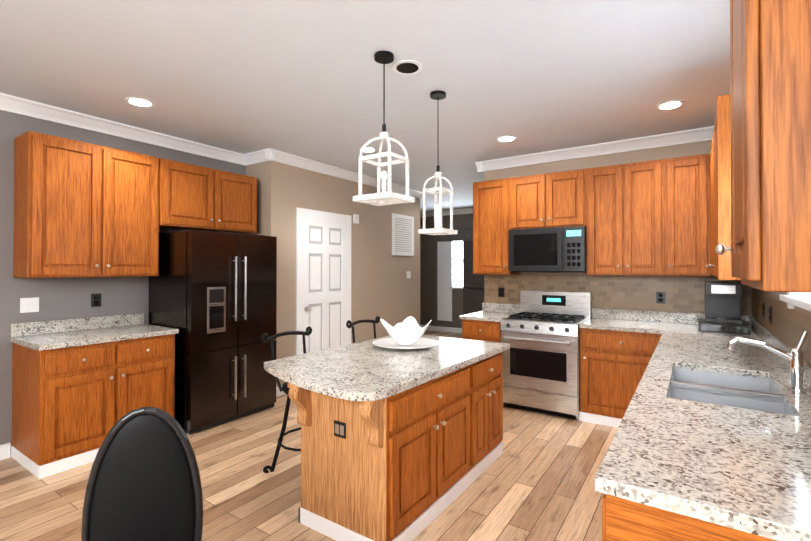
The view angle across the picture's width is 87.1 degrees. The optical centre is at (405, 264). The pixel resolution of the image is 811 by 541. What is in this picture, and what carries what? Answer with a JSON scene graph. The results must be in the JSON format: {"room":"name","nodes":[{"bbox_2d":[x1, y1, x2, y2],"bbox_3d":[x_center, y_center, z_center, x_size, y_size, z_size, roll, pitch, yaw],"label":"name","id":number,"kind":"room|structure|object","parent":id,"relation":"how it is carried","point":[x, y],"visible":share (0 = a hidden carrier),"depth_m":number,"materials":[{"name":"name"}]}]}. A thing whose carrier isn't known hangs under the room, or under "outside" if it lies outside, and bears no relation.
{"room":"kitchen","nodes":[
{"label":"kitchen","id":0,"kind":"room"},
{"bbox_2d":[0,110,245,456],"bbox_3d":[-3.482,0.095,2.714,0.150,2.740,5.550,0,-1,34],"label":"wall","id":1,"kind":"structure","parent":0,"point":[61,298],"depth_m":3.46,"materials":[{"name":"paint"}]},
{"bbox_2d":[0,443,9,459],"bbox_3d":[-3.990,1.402,1.802,0.015,0.110,3.490,0,-1,34],"label":"baseboard","id":2,"kind":"structure","parent":1,"relation":"attached to","point":[4,451],"depth_m":3.22,"materials":[{"name":"white paint"}]},
{"bbox_2d":[20,297,38,312],"bbox_3d":[-2.951,0.321,3.349,0.015,0.115,0.115,0,-1,34],"label":"switch plate","id":3,"kind":"object","parent":1,"relation":"attached to","point":[27,305],"visible":1,"depth_m":3.35,"materials":[{"name":"white paint"}]},
{"bbox_2d":[13,131,159,277],"bbox_3d":[-2.596,-0.432,3.550,0.382,1.070,0.920,0,-1,34],"label":"upper cabinet","id":4,"kind":"object","parent":1,"relation":"attached to","point":[83,209],"visible":1,"depth_m":3.35,"materials":[{"name":"brown wood"}]},
{"bbox_2d":[91,293,100,306],"bbox_3d":[-2.701,0.314,3.724,0.008,0.115,0.075,0,-1,34],"label":"electrical outlet","id":5,"kind":"object","parent":1,"relation":"attached to","point":[95,300],"visible":1,"depth_m":3.72,"materials":[{"name":"black plastic"}]},
{"bbox_2d":[0,93,247,165],"bbox_3d":[-3.384,-1.222,2.659,0.086,0.105,5.550,0,-1,34],"label":"crown molding","id":6,"kind":"structure","parent":1,"relation":"attached to","point":[22,106],"depth_m":3.78,"materials":[{"name":"white paint"}]},
{"bbox_2d":[159,158,256,233],"bbox_3d":[-2.046,-0.655,4.366,0.382,0.610,1.035,0,-1,34],"label":"upper cabinet","id":7,"kind":"object","parent":1,"relation":"attached to","point":[193,197],"visible":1,"depth_m":4.21,"materials":[{"name":"brown wood"}]},
{"bbox_2d":[0,330,617,540],"bbox_3d":[-1.252,1.511,4.483,8.250,0.060,11.300,0,-1,34],"label":"floor","id":8,"kind":"structure","parent":0,"point":[534,480],"depth_m":2.76,"materials":[{"name":"brown wood"}]},
{"bbox_2d":[10,313,178,478],"bbox_3d":[-2.480,0.964,3.459,0.662,1.015,0.950,0,-1,34],"label":"base cabinet","id":9,"kind":"object","parent":8,"relation":"on","point":[81,387],"visible":0.9,"depth_m":3.18,"materials":[{"name":"brown wood"}]},
{"bbox_2d":[81,406,202,540],"bbox_3d":[-0.766,0.947,1.159,0.594,0.990,0.568,0,-1,34],"label":"chair","id":10,"kind":"object","parent":8,"relation":"on","point":[144,482],"visible":1,"depth_m":1.34,"materials":[{"name":"black leather"}]},
{"bbox_2d":[148,229,276,433],"bbox_3d":[-1.863,0.588,4.210,0.791,1.780,0.910,0,-1,34],"label":"fridge","id":11,"kind":"object","parent":8,"relation":"on","point":[213,297],"visible":0.94,"depth_m":3.89,"materials":[{"name":"black metal"}]},
{"bbox_2d":[261,326,311,472],"bbox_3d":[-0.702,0.966,3.030,0.493,0.973,0.468,0,-1,34],"label":"stool","id":12,"kind":"object","parent":8,"relation":"on","point":[284,388],"visible":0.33,"depth_m":2.98,"materials":[{"name":"black metal"}]},
{"bbox_2d":[346,316,379,342],"bbox_3d":[-0.214,0.972,3.751,0.493,0.973,0.468,0,-1,34],"label":"stool","id":13,"kind":"object","parent":8,"relation":"on","point":[349,324],"visible":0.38,"depth_m":3.88,"materials":[{"name":"black metal"}]},
{"bbox_2d":[288,347,509,540],"bbox_3d":[0.068,1.061,2.821,0.666,0.810,1.626,0,-1,34],"label":"kitchen island","id":14,"kind":"object","parent":8,"relation":"on","point":[401,444],"depth_m":2.31,"materials":[{"name":"brown wood"}]},
{"bbox_2d":[264,335,509,406],"bbox_3d":[-0.092,0.636,2.921,1.050,0.039,1.682,0,-1,34],"label":"island countertop","id":15,"kind":"structure","parent":14,"relation":"on","point":[369,374],"depth_m":2.56,"materials":[{"name":"beige stone"}]},
{"bbox_2d":[372,337,439,348],"bbox_3d":[0.004,0.604,3.232,0.512,0.028,0.512,0,-1,34],"label":"platter","id":16,"kind":"object","parent":15,"relation":"on","point":[391,343],"visible":0.83,"depth_m":3.22,"materials":[{"name":"white ceramic"}]},
{"bbox_2d":[380,316,431,344],"bbox_3d":[0.004,0.512,3.233,0.316,0.191,0.316,0,-1,-34],"label":"bowl","id":17,"kind":"object","parent":16,"relation":"on","point":[408,331],"visible":1,"depth_m":3.15,"materials":[{"name":"white ceramic"}]},
{"bbox_2d":[462,319,501,342],"bbox_3d":[0.987,1.046,4.836,0.468,0.875,0.631,0,-1,34],"label":"base cabinet","id":18,"kind":"object","parent":8,"relation":"on","point":[488,330],"depth_m":4.57,"materials":[{"name":"brown wood"}]},
{"bbox_2d":[459,311,518,318],"bbox_3d":[0.976,0.588,4.843,0.488,0.037,0.638,0,-1,34],"label":"countertop","id":19,"kind":"structure","parent":18,"relation":"on","point":[482,314],"depth_m":4.73,"materials":[{"name":"white stone"}]},
{"bbox_2d":[500,290,591,419],"bbox_3d":[1.468,0.884,4.449,0.754,1.168,0.732,0,-1,34],"label":"range","id":20,"kind":"object","parent":8,"relation":"on","point":[540,335],"visible":1,"depth_m":4.23,"materials":[{"name":"silver metal"}]},
{"bbox_2d":[579,327,662,426],"bbox_3d":[2.095,1.039,4.053,0.718,0.875,0.688,0,-1,34],"label":"base cabinet","id":21,"kind":"object","parent":8,"relation":"on","point":[613,364],"depth_m":3.87,"materials":[{"name":"brown wood"}]},
{"bbox_2d":[579,319,754,334],"bbox_3d":[2.361,0.580,3.907,1.326,0.037,0.638,0,-1,34],"label":"countertop","id":22,"kind":"structure","parent":21,"relation":"on","point":[615,324],"depth_m":3.91,"materials":[{"name":"beige stone"}]},
{"bbox_2d":[698,282,750,334],"bbox_3d":[2.665,0.354,3.582,0.340,0.406,0.344,0,-1,34],"label":"coffee maker","id":23,"kind":"object","parent":22,"relation":"on","point":[722,307],"visible":1,"depth_m":3.52,"materials":[{"name":"black plastic"}]},
{"bbox_2d":[651,331,789,378],"bbox_3d":[2.070,0.570,2.862,0.638,0.037,1.420,0,-1,34],"label":"countertop","id":24,"kind":"structure","parent":21,"relation":"on","point":[707,351],"depth_m":2.57,"materials":[{"name":"beige stone"}]},
{"bbox_2d":[647,335,658,362],"bbox_3d":[2.267,1.031,3.195,0.688,0.875,0.700,0,-1,34],"label":"base cabinet","id":25,"kind":"object","parent":8,"relation":"on","point":[654,338],"depth_m":3.69,"materials":[{"name":"brown wood"}]},
{"bbox_2d":[595,487,798,540],"bbox_3d":[0.997,1.014,1.265,0.631,0.875,0.882,0,-1,34],"label":"base cabinet","id":26,"kind":"object","parent":8,"relation":"on","point":[624,517],"depth_m":1.00,"materials":[{"name":"brown wood"}]},
{"bbox_2d":[595,391,810,540],"bbox_3d":[0.989,0.556,1.263,0.638,0.037,0.880,0,-1,34],"label":"countertop","id":27,"kind":"structure","parent":26,"relation":"on","point":[745,466],"depth_m":1.16,"materials":[{"name":"beige stone"}]},
{"bbox_2d":[647,363,806,414],"bbox_3d":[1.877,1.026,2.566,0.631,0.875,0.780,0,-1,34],"label":"sink","id":28,"kind":"object","parent":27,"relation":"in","point":[656,375],"depth_m":2.19,"materials":[{"name":"grey metal"}]},
{"bbox_2d":[725,331,807,392],"bbox_3d":[1.601,0.416,1.893,0.289,0.254,0.070,0,-1,34],"label":"faucet","id":29,"kind":"object","parent":28,"relation":"on","point":[794,356],"visible":1,"depth_m":1.83,"materials":[{"name":"silver metal"}]},
{"bbox_2d":[246,161,419,386],"bbox_3d":[-0.868,0.126,6.179,0.600,2.740,3.120,0,-1,34],"label":"wall","id":30,"kind":"structure","parent":0,"point":[385,288],"depth_m":5.86,"materials":[{"name":"paint"}]},
{"bbox_2d":[244,151,265,164],"bbox_3d":[-1.670,-1.203,4.798,0.330,0.105,0.085,0,-1,34],"label":"crown molding","id":31,"kind":"structure","parent":30,"relation":"attached to","point":[251,158],"depth_m":4.84,"materials":[{"name":"white paint"}]},
{"bbox_2d":[276,385,284,396],"bbox_3d":[-1.386,1.429,4.851,0.016,0.110,0.360,0,-1,34],"label":"baseboard","id":32,"kind":"structure","parent":30,"relation":"attached to","point":[278,393],"depth_m":4.78,"materials":[{"name":"white paint"}]},
{"bbox_2d":[296,207,350,354],"bbox_3d":[-0.983,0.411,5.386,0.091,2.155,0.960,0,-1,34],"label":"pantry door","id":33,"kind":"structure","parent":30,"relation":"in","point":[323,275],"depth_m":5.36,"materials":[{"name":"white paint"}]},
{"bbox_2d":[260,148,422,197],"bbox_3d":[-0.607,-1.193,5.962,0.085,0.105,3.206,0,-1,34],"label":"crown molding","id":34,"kind":"structure","parent":30,"relation":"attached to","point":[269,154],"depth_m":5.35,"materials":[{"name":"white paint"}]},
{"bbox_2d":[353,214,358,223],"bbox_3d":[-0.680,-0.627,5.896,0.032,0.120,0.090,0,-1,34],"label":"thermostat","id":35,"kind":"object","parent":30,"relation":"attached to","point":[355,218],"visible":0.94,"depth_m":5.87,"materials":[{"name":"white paint"}]},
{"bbox_2d":[392,213,413,255],"bbox_3d":[-0.035,-0.463,6.853,0.028,0.650,0.600,0,-1,34],"label":"vent","id":36,"kind":"object","parent":30,"relation":"attached to","point":[402,235],"visible":1,"depth_m":6.84,"materials":[{"name":"white paint"}]},
{"bbox_2d":[406,271,410,277],"bbox_3d":[0.054,0.173,6.992,0.015,0.115,0.115,0,-1,34],"label":"light switch","id":37,"kind":"object","parent":30,"relation":"attached to","point":[408,274],"visible":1,"depth_m":6.98,"materials":[{"name":"white paint"}]},
{"bbox_2d":[0,0,729,211],"bbox_3d":[-1.252,-1.289,4.508,8.250,0.060,11.300,0,-1,34],"label":"ceiling","id":38,"kind":"structure","parent":0,"point":[302,78],"depth_m":2.83,"materials":[{"name":"paint"}]},
{"bbox_2d":[125,97,153,106],"bbox_3d":[-2.076,-1.265,3.334,0.196,0.006,0.196,0,-1,34],"label":"recessed light","id":39,"kind":"object","parent":38,"relation":"in","point":[139,102],"visible":1,"depth_m":3.33,"materials":[{"name":"white paint"}]},
{"bbox_2d":[358,147,375,151],"bbox_3d":[-0.416,-1.253,4.664,0.196,0.006,0.196,0,-1,34],"label":"recessed light","id":40,"kind":"object","parent":38,"relation":"in","point":[369,149],"visible":0.77,"depth_m":4.64,"materials":[{"name":"white paint"}]},
{"bbox_2d":[353,51,414,205],"bbox_3d":[-0.131,-0.828,2.599,0.285,0.894,0.250,0,-1,34],"label":"pendant light","id":41,"kind":"object","parent":38,"relation":"hanging from","point":[384,197],"visible":1,"depth_m":2.58,"materials":[{"name":"white metal"}]},
{"bbox_2d":[392,60,422,74],"bbox_3d":[0.013,-1.270,2.758,0.196,0.006,0.196,0,-1,34],"label":"recessed light","id":42,"kind":"object","parent":38,"relation":"in","point":[407,67],"visible":1,"depth_m":2.75,"materials":[{"name":"white paint"}]},
{"bbox_2d":[418,90,457,234],"bbox_3d":[0.242,-0.748,3.168,0.205,1.044,0.230,0,-1,34],"label":"pendant light","id":43,"kind":"object","parent":38,"relation":"hanging from","point":[437,229],"visible":1,"depth_m":3.14,"materials":[{"name":"white metal"}]},
{"bbox_2d":[497,136,516,141],"bbox_3d":[1.014,-1.257,4.279,0.196,0.006,0.196,0,-1,34],"label":"recessed light","id":44,"kind":"object","parent":38,"relation":"in","point":[506,138],"visible":0.96,"depth_m":4.26,"materials":[{"name":"white paint"}]},
{"bbox_2d":[656,100,684,109],"bbox_3d":[2.107,-1.265,3.394,0.196,0.006,0.196,0,-1,34],"label":"recessed light","id":45,"kind":"object","parent":38,"relation":"in","point":[669,105],"visible":1,"depth_m":3.39,"materials":[{"name":"white paint"}]},
{"bbox_2d":[420,213,472,327],"bbox_3d":[1.870,0.152,9.114,8.250,2.740,0.150,0,-1,34],"label":"wall","id":46,"kind":"structure","parent":0,"point":[428,278],"depth_m":9.86,"materials":[{"name":"paint"}]},
{"bbox_2d":[420,325,461,332],"bbox_3d":[1.828,1.466,9.031,7.960,0.110,0.015,0,-1,34],"label":"baseboard","id":47,"kind":"structure","parent":46,"relation":"attached to","point":[434,328],"depth_m":9.67,"materials":[{"name":"white paint"}]},
{"bbox_2d":[420,208,472,216],"bbox_3d":[1.808,-1.165,9.025,7.960,0.105,0.085,0,-1,34],"label":"crown molding","id":48,"kind":"structure","parent":46,"relation":"attached to","point":[457,211],"depth_m":9.54,"materials":[{"name":"white paint"}]},
{"bbox_2d":[437,227,483,320],"bbox_3d":[1.306,0.229,9.368,1.370,2.090,0.059,0,-1,34],"label":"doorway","id":49,"kind":"structure","parent":46,"relation":"in","point":[454,261],"depth_m":9.47,"materials":[{"name":"white paint"}]},
{"bbox_2d":[484,140,751,315],"bbox_3d":[2.070,0.112,4.580,2.560,2.740,0.140,0,-1,34],"label":"wall","id":50,"kind":"structure","parent":0,"point":[680,150],"depth_m":4.52,"materials":[{"name":"paint"}]},
{"bbox_2d":[473,178,519,273],"bbox_3d":[1.058,-0.420,4.971,0.450,1.070,0.348,0,-1,34],"label":"upper cabinet","id":51,"kind":"object","parent":50,"relation":"attached to","point":[491,197],"depth_m":4.82,"materials":[{"name":"brown wood"}]},
{"bbox_2d":[509,169,588,229],"bbox_3d":[1.572,-0.670,4.626,0.790,0.575,0.348,0,-1,34],"label":"upper cabinet","id":52,"kind":"object","parent":50,"relation":"attached to","point":[556,199],"depth_m":4.46,"materials":[{"name":"brown wood"}]},
{"bbox_2d":[509,226,586,271],"bbox_3d":[1.547,-0.147,4.585,0.780,0.462,0.437,0,-1,34],"label":"microwave","id":53,"kind":"object","parent":52,"relation":"attached to","point":[558,249],"visible":0.96,"depth_m":4.41,"materials":[{"name":"black plastic"}]},
{"bbox_2d":[475,126,713,171],"bbox_3d":[1.935,-1.205,4.558,2.546,0.105,0.106,0,-1,34],"label":"crown molding","id":54,"kind":"structure","parent":50,"relation":"attached to","point":[706,133],"depth_m":4.45,"materials":[{"name":"white paint"}]},
{"bbox_2d":[483,303,746,322],"bbox_3d":[2.015,0.517,4.514,2.578,0.100,0.020,0,-1,34],"label":"backsplash","id":55,"kind":"structure","parent":50,"relation":"attached to","point":[597,313],"depth_m":4.29,"materials":[{"name":"grey stone"}]},
{"bbox_2d":[484,274,747,315],"bbox_3d":[2.026,0.289,4.521,2.550,0.354,0.004,0,-1,34],"label":"tile backsplash","id":56,"kind":"structure","parent":50,"relation":"attached to","point":[686,294],"depth_m":4.39,"materials":[{"name":"beige tile"}]},
{"bbox_2d":[498,287,503,296],"bbox_3d":[1.148,0.336,5.107,0.075,0.115,0.008,0,-1,34],"label":"electrical outlet","id":57,"kind":"object","parent":56,"relation":"attached to","point":[500,292],"visible":1,"depth_m":5.11,"materials":[{"name":"black plastic"}]},
{"bbox_2d":[656,292,664,303],"bbox_3d":[2.507,0.328,4.188,0.075,0.115,0.008,0,-1,34],"label":"electrical outlet","id":58,"kind":"object","parent":56,"relation":"attached to","point":[660,297],"visible":1,"depth_m":4.19,"materials":[{"name":"black plastic"}]},
{"bbox_2d":[585,159,664,275],"bbox_3d":[2.177,-0.427,4.215,0.670,1.070,0.348,0,-1,34],"label":"upper cabinet","id":59,"kind":"object","parent":50,"relation":"attached to","point":[648,218],"depth_m":4.05,"materials":[{"name":"brown wood"}]},
{"bbox_2d":[665,154,709,275],"bbox_3d":[2.595,-0.429,3.933,0.340,1.070,0.348,0,-1,34],"label":"upper cabinet","id":60,"kind":"object","parent":50,"relation":"attached to","point":[687,178],"depth_m":3.79,"materials":[{"name":"brown wood"}]},
{"bbox_2d":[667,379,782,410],"bbox_3d":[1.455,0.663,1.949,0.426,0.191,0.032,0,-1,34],"label":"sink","id":61,"kind":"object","parent":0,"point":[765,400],"depth_m":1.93,"materials":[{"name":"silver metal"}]},
{"bbox_2d":[757,306,810,343],"bbox_3d":[2.108,0.091,2.225,0.140,2.740,11.000,0,-1,34],"label":"wall","id":62,"kind":"structure","parent":0,"point":[803,311],"depth_m":2.04,"materials":[{"name":"paint"}]},
{"bbox_2d":[710,94,740,279],"bbox_3d":[2.243,-0.439,2.835,0.310,1.069,1.049,0,-1,34],"label":"upper cabinet","id":63,"kind":"object","parent":62,"relation":"attached to","point":[720,266],"depth_m":2.48,"materials":[{"name":"brown wood"}]},
{"bbox_2d":[667,316,810,414],"bbox_3d":[1.822,0.605,2.400,0.531,0.315,3.698,0,-1,34],"label":"backsplash","id":64,"kind":"structure","parent":62,"relation":"attached to","point":[768,337],"depth_m":2.20,"materials":[{"name":"grey stone"}]},
{"bbox_2d":[715,0,810,292],"bbox_3d":[0.855,-0.511,0.847,0.382,1.120,0.425,0,-1,34],"label":"upper cabinet","id":65,"kind":"object","parent":62,"relation":"attached to","point":[770,82],"visible":1,"depth_m":0.74,"materials":[{"name":"brown wood"}]},
{"bbox_2d":[748,286,810,363],"bbox_3d":[2.048,0.269,2.263,0.004,0.354,3.720,0,-1,34],"label":"tile backsplash","id":66,"kind":"structure","parent":62,"relation":"attached to","point":[787,326],"depth_m":2.51,"materials":[{"name":"brown tile"}]},
{"bbox_2d":[762,302,764,318],"bbox_3d":[2.631,0.339,3.136,0.008,0.115,0.075,0,-1,34],"label":"electrical outlet","id":67,"kind":"object","parent":66,"relation":"attached to","point":[763,309],"visible":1,"depth_m":3.11,"materials":[{"name":"black plastic"}]},
{"bbox_2d":[769,306,771,323],"bbox_3d":[2.435,0.336,2.846,0.008,0.115,0.075,0,-1,34],"label":"electrical outlet","id":68,"kind":"object","parent":66,"relation":"attached to","point":[770,314],"visible":1,"depth_m":2.82,"materials":[{"name":"black plastic"}]},
{"bbox_2d":[779,292,810,310],"bbox_3d":[1.712,-0.343,1.814,0.049,1.140,1.110,0,-1,34],"label":"window","id":69,"kind":"structure","parent":62,"relation":"in","point":[802,300],"depth_m":1.97,"materials":[{"name":"white paint"}]}
]}

